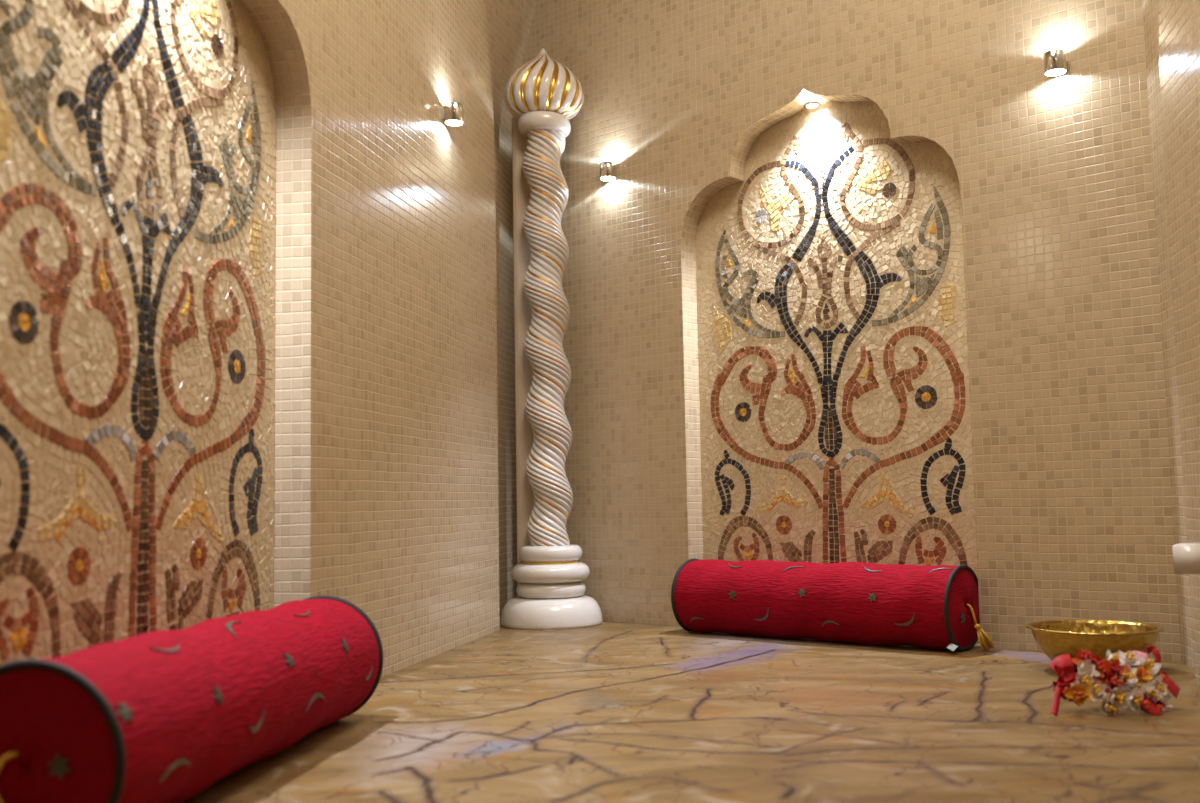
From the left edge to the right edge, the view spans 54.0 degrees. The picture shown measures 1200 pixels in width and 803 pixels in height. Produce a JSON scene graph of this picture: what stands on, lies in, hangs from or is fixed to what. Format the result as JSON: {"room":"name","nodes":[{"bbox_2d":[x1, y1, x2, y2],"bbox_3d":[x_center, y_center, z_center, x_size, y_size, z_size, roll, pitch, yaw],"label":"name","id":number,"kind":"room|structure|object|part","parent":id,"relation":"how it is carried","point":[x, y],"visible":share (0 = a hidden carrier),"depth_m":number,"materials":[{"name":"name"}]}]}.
{"room":"spa","nodes":[
{"label":"spa","id":0,"kind":"room"},
{"bbox_2d":[238,0,499,676],"bbox_3d":[-0.624,-0.696,0.989,0.058,2.150,3.635,-2,-5,11],"label":"wall","id":1,"kind":"structure","parent":0,"point":[386,504],"depth_m":2.05,"materials":[{"name":"beige tile"}]},
{"bbox_2d":[0,0,276,664],"bbox_3d":[-0.558,-0.161,1.426,0.024,1.162,0.685,-2,-5,11],"label":"mosaic panel","id":2,"kind":"object","parent":1,"relation":"attached to","point":[138,163],"visible":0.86,"depth_m":1.39,"materials":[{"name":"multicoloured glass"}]},
{"bbox_2d":[9,300,38,343],"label":"flower","id":3,"kind":"object","parent":2,"relation":"on","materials":[{"name":"black tile"}]},
{"bbox_2d":[18,313,30,330],"bbox_3d":[-0.589,-0.081,1.204,0.002,0.018,0.018,-2,-5,11],"label":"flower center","id":4,"kind":"object","parent":2,"relation":"on","point":[23,317],"depth_m":1.20,"materials":[{"name":"orange tile"}]},
{"bbox_2d":[67,547,90,584],"bbox_3d":[-0.565,0.178,1.278,0.002,0.041,0.041,-2,-5,11],"label":"flower","id":5,"kind":"object","parent":2,"relation":"on","point":[78,558],"depth_m":1.28,"materials":[{"name":"red tile"}]},
{"bbox_2d":[75,560,83,570],"bbox_3d":[-0.565,0.178,1.278,0.002,0.013,0.013,-2,-5,11],"label":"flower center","id":6,"kind":"object","parent":2,"relation":"on","point":[79,564],"depth_m":1.28,"materials":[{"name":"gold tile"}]},
{"bbox_3d":[-0.550,-0.282,1.438,0.003,0.662,0.355,-2,-5,11],"label":"black stem","id":7,"kind":"part","parent":2,"relation":"part of","materials":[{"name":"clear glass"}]},
{"bbox_3d":[-0.541,0.218,1.393,0.003,0.344,0.065,-2,-5,11],"label":"red stem","id":8,"kind":"part","parent":2,"relation":"part of","materials":[{"name":"brown tile"}]},
{"bbox_2d":[190,538,206,568],"bbox_3d":[-0.518,0.196,1.519,0.002,0.041,0.041,-2,-5,11],"label":"flower","id":9,"kind":"object","parent":2,"relation":"on","point":[198,546],"depth_m":1.52,"materials":[{"name":"red tile"}]},
{"bbox_2d":[196,549,201,557],"bbox_3d":[-0.518,0.196,1.519,0.002,0.013,0.013,-2,-5,11],"label":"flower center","id":10,"kind":"object","parent":2,"relation":"on","point":[198,550],"depth_m":1.52,"materials":[{"name":"orange tile"}]},
{"bbox_2d":[228,349,245,383],"bbox_3d":[-0.504,-0.049,1.634,0.002,0.048,0.048,-2,-5,11],"label":"flower","id":11,"kind":"object","parent":2,"relation":"on","point":[236,357],"depth_m":1.63,"materials":[{"name":"black tile"}]},
{"bbox_2d":[233,360,240,372],"bbox_3d":[-0.504,-0.049,1.634,0.002,0.019,0.019,-2,-5,11],"label":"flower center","id":12,"kind":"object","parent":2,"relation":"on","point":[236,363],"depth_m":1.63,"materials":[{"name":"orange tile"}]},
{"bbox_2d":[442,102,463,125],"bbox_3d":[-0.298,-0.583,2.386,0.043,0.037,0.039,-2,-5,11],"label":"wall sconce","id":13,"kind":"object","parent":1,"relation":"attached to","point":[452,112],"visible":1,"depth_m":2.37,"materials":[{"name":"silver metal"}]},
{"bbox_2d":[485,0,536,619],"bbox_3d":[-0.123,-0.568,2.619,0.386,2.150,0.896,-2,-5,11],"label":"wall","id":14,"kind":"structure","parent":0,"point":[509,22],"depth_m":2.96,"materials":[{"name":"beige tile"}]},
{"bbox_2d":[182,621,1199,802],"bbox_3d":[0.106,0.312,0.299,5.000,0.001,5.849,-1,-5,0],"label":"floor","id":15,"kind":"structure","parent":0,"point":[608,712],"depth_m":1.44,"materials":[{"name":"stone"}]},
{"bbox_2d":[0,595,382,802],"bbox_3d":[-0.421,0.319,1.265,0.171,0.166,0.681,-2,-5,8],"label":"bolster cushion","id":16,"kind":"object","parent":15,"relation":"on","point":[160,716],"visible":1,"depth_m":1.08,"materials":[{"name":"red fabric"}]},
{"bbox_2d":[500,48,602,629],"bbox_3d":[-0.126,-0.170,2.814,0.239,1.390,0.239,-5,-7,42],"label":"twisted column","id":17,"kind":"structure","parent":15,"relation":"on","point":[542,95],"depth_m":2.78,"materials":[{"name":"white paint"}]},
{"bbox_2d":[671,558,993,651],"bbox_3d":[0.452,0.399,2.356,0.678,0.157,0.160,-5,-6,41],"label":"bolster cushion","id":18,"kind":"object","parent":15,"relation":"on","point":[937,606],"visible":1,"depth_m":2.27,"materials":[{"name":"red fabric"}]},
{"bbox_2d":[1025,619,1163,673],"bbox_3d":[0.797,0.397,1.897,0.207,0.070,0.207,-1,-5,0],"label":"brass bowl","id":19,"kind":"object","parent":15,"relation":"on","point":[1055,638],"visible":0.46,"depth_m":1.85,"materials":[{"name":"gold metal"}]},
{"bbox_2d":[1048,645,1179,716],"bbox_3d":[0.669,0.364,1.538,0.194,0.081,0.073,0,-5,-7],"label":"flower garland","id":20,"kind":"object","parent":15,"relation":"on","point":[1124,681],"visible":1,"depth_m":1.53,"materials":[{"name":"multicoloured plant"}]},
{"bbox_2d":[522,0,1180,661],"bbox_3d":[0.383,-0.579,2.601,1.572,2.150,0.057,-5,-6,41],"label":"wall","id":21,"kind":"structure","parent":0,"point":[1072,481],"depth_m":2.27,"materials":[{"name":"beige tile"}]},
{"bbox_2d":[600,161,616,180],"bbox_3d":[0.020,-0.558,2.849,0.039,0.037,0.043,-5,-6,41],"label":"wall sconce","id":22,"kind":"object","parent":21,"relation":"attached to","point":[608,172],"visible":1,"depth_m":2.83,"materials":[{"name":"silver metal"}]},
{"bbox_2d":[803,101,819,108],"bbox_3d":[0.458,-0.641,2.543,0.036,0.006,0.036,-5,-6,41],"label":"recessed light","id":23,"kind":"object","parent":21,"relation":"in","point":[809,104],"visible":1,"depth_m":2.54,"materials":[{"name":"silver metal"}]},
{"bbox_2d":[696,96,978,642],"bbox_3d":[0.490,-0.088,2.522,0.685,1.162,0.023,-5,-6,41],"label":"mosaic panel","id":24,"kind":"object","parent":21,"relation":"attached to","point":[835,418],"visible":0.84,"depth_m":2.50,"materials":[{"name":"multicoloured tile"}]},
{"bbox_2d":[735,402,751,421],"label":"flower","id":25,"kind":"object","parent":24,"relation":"on","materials":[{"name":"black tile"}]},
{"bbox_2d":[740,408,746,415],"bbox_3d":[0.323,0.024,2.649,0.018,0.018,0.002,-5,-6,41],"label":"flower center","id":26,"kind":"object","parent":24,"relation":"on","point":[743,411],"depth_m":2.65,"materials":[{"name":"orange tile"}]},
{"bbox_2d":[776,515,791,533],"bbox_3d":[0.401,0.269,2.564,0.041,0.041,0.002,-5,-6,41],"label":"flower","id":27,"kind":"object","parent":24,"relation":"on","point":[783,522],"depth_m":2.56,"materials":[{"name":"brown tile"}]},
{"bbox_3d":[0.485,-0.210,2.522,0.355,0.662,0.003,-5,-6,41],"label":"black stem","id":28,"kind":"part","parent":24,"relation":"part of","materials":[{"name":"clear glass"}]},
{"bbox_3d":[0.492,0.291,2.482,0.065,0.344,0.003,-5,-6,41],"label":"red stem","id":29,"kind":"part","parent":24,"relation":"part of","materials":[{"name":"brown tile"}]},
{"bbox_2d":[878,514,895,533],"bbox_3d":[0.586,0.250,2.403,0.041,0.041,0.002,-5,-6,41],"label":"flower","id":30,"kind":"object","parent":24,"relation":"on","point":[880,523],"depth_m":2.40,"materials":[{"name":"brown tile"}]},
{"bbox_2d":[884,521,889,526],"bbox_3d":[0.586,0.250,2.403,0.013,0.013,0.002,-5,-6,41],"label":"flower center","id":31,"kind":"object","parent":24,"relation":"on","point":[886,523],"depth_m":2.40,"materials":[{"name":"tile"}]},
{"bbox_2d":[915,385,936,408],"bbox_3d":[0.654,-0.009,2.361,0.048,0.048,0.002,-5,-6,41],"label":"flower","id":32,"kind":"object","parent":24,"relation":"on","point":[925,395],"depth_m":2.36,"materials":[{"name":"black tile"}]},
{"bbox_2d":[922,392,930,401],"bbox_3d":[0.654,-0.009,2.361,0.019,0.019,0.002,-5,-6,41],"label":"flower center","id":33,"kind":"object","parent":24,"relation":"on","point":[927,396],"depth_m":2.36,"materials":[{"name":"orange tile"}]},
{"bbox_2d":[1043,49,1066,75],"bbox_3d":[0.831,-0.617,2.146,0.039,0.037,0.043,-5,-6,41],"label":"wall sconce","id":34,"kind":"object","parent":21,"relation":"attached to","point":[1055,61],"visible":1,"depth_m":2.13,"materials":[{"name":"silver metal"}]},
{"bbox_2d":[1142,0,1194,667],"bbox_3d":[0.851,-0.661,1.728,0.209,2.150,1.021,-1,-5,0],"label":"wall","id":35,"kind":"structure","parent":0,"point":[1150,7],"depth_m":1.99,"materials":[{"name":"beige tile"}]},
{"bbox_2d":[1159,0,1199,684],"bbox_3d":[0.582,-0.768,0.392,0.001,2.150,2.960,-2,-5,11],"label":"wall","id":36,"kind":"structure","parent":0,"point":[1179,20],"depth_m":1.73,"materials":[{"name":"beige tile"}]},
{"bbox_2d":[1172,543,1199,573],"bbox_3d":[0.836,0.223,1.675,0.054,0.040,0.066,-2,-5,11],"label":"wall shelf","id":37,"kind":"object","parent":36,"relation":"attached to","point":[1186,556],"visible":1,"depth_m":1.65,"materials":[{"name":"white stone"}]}
]}

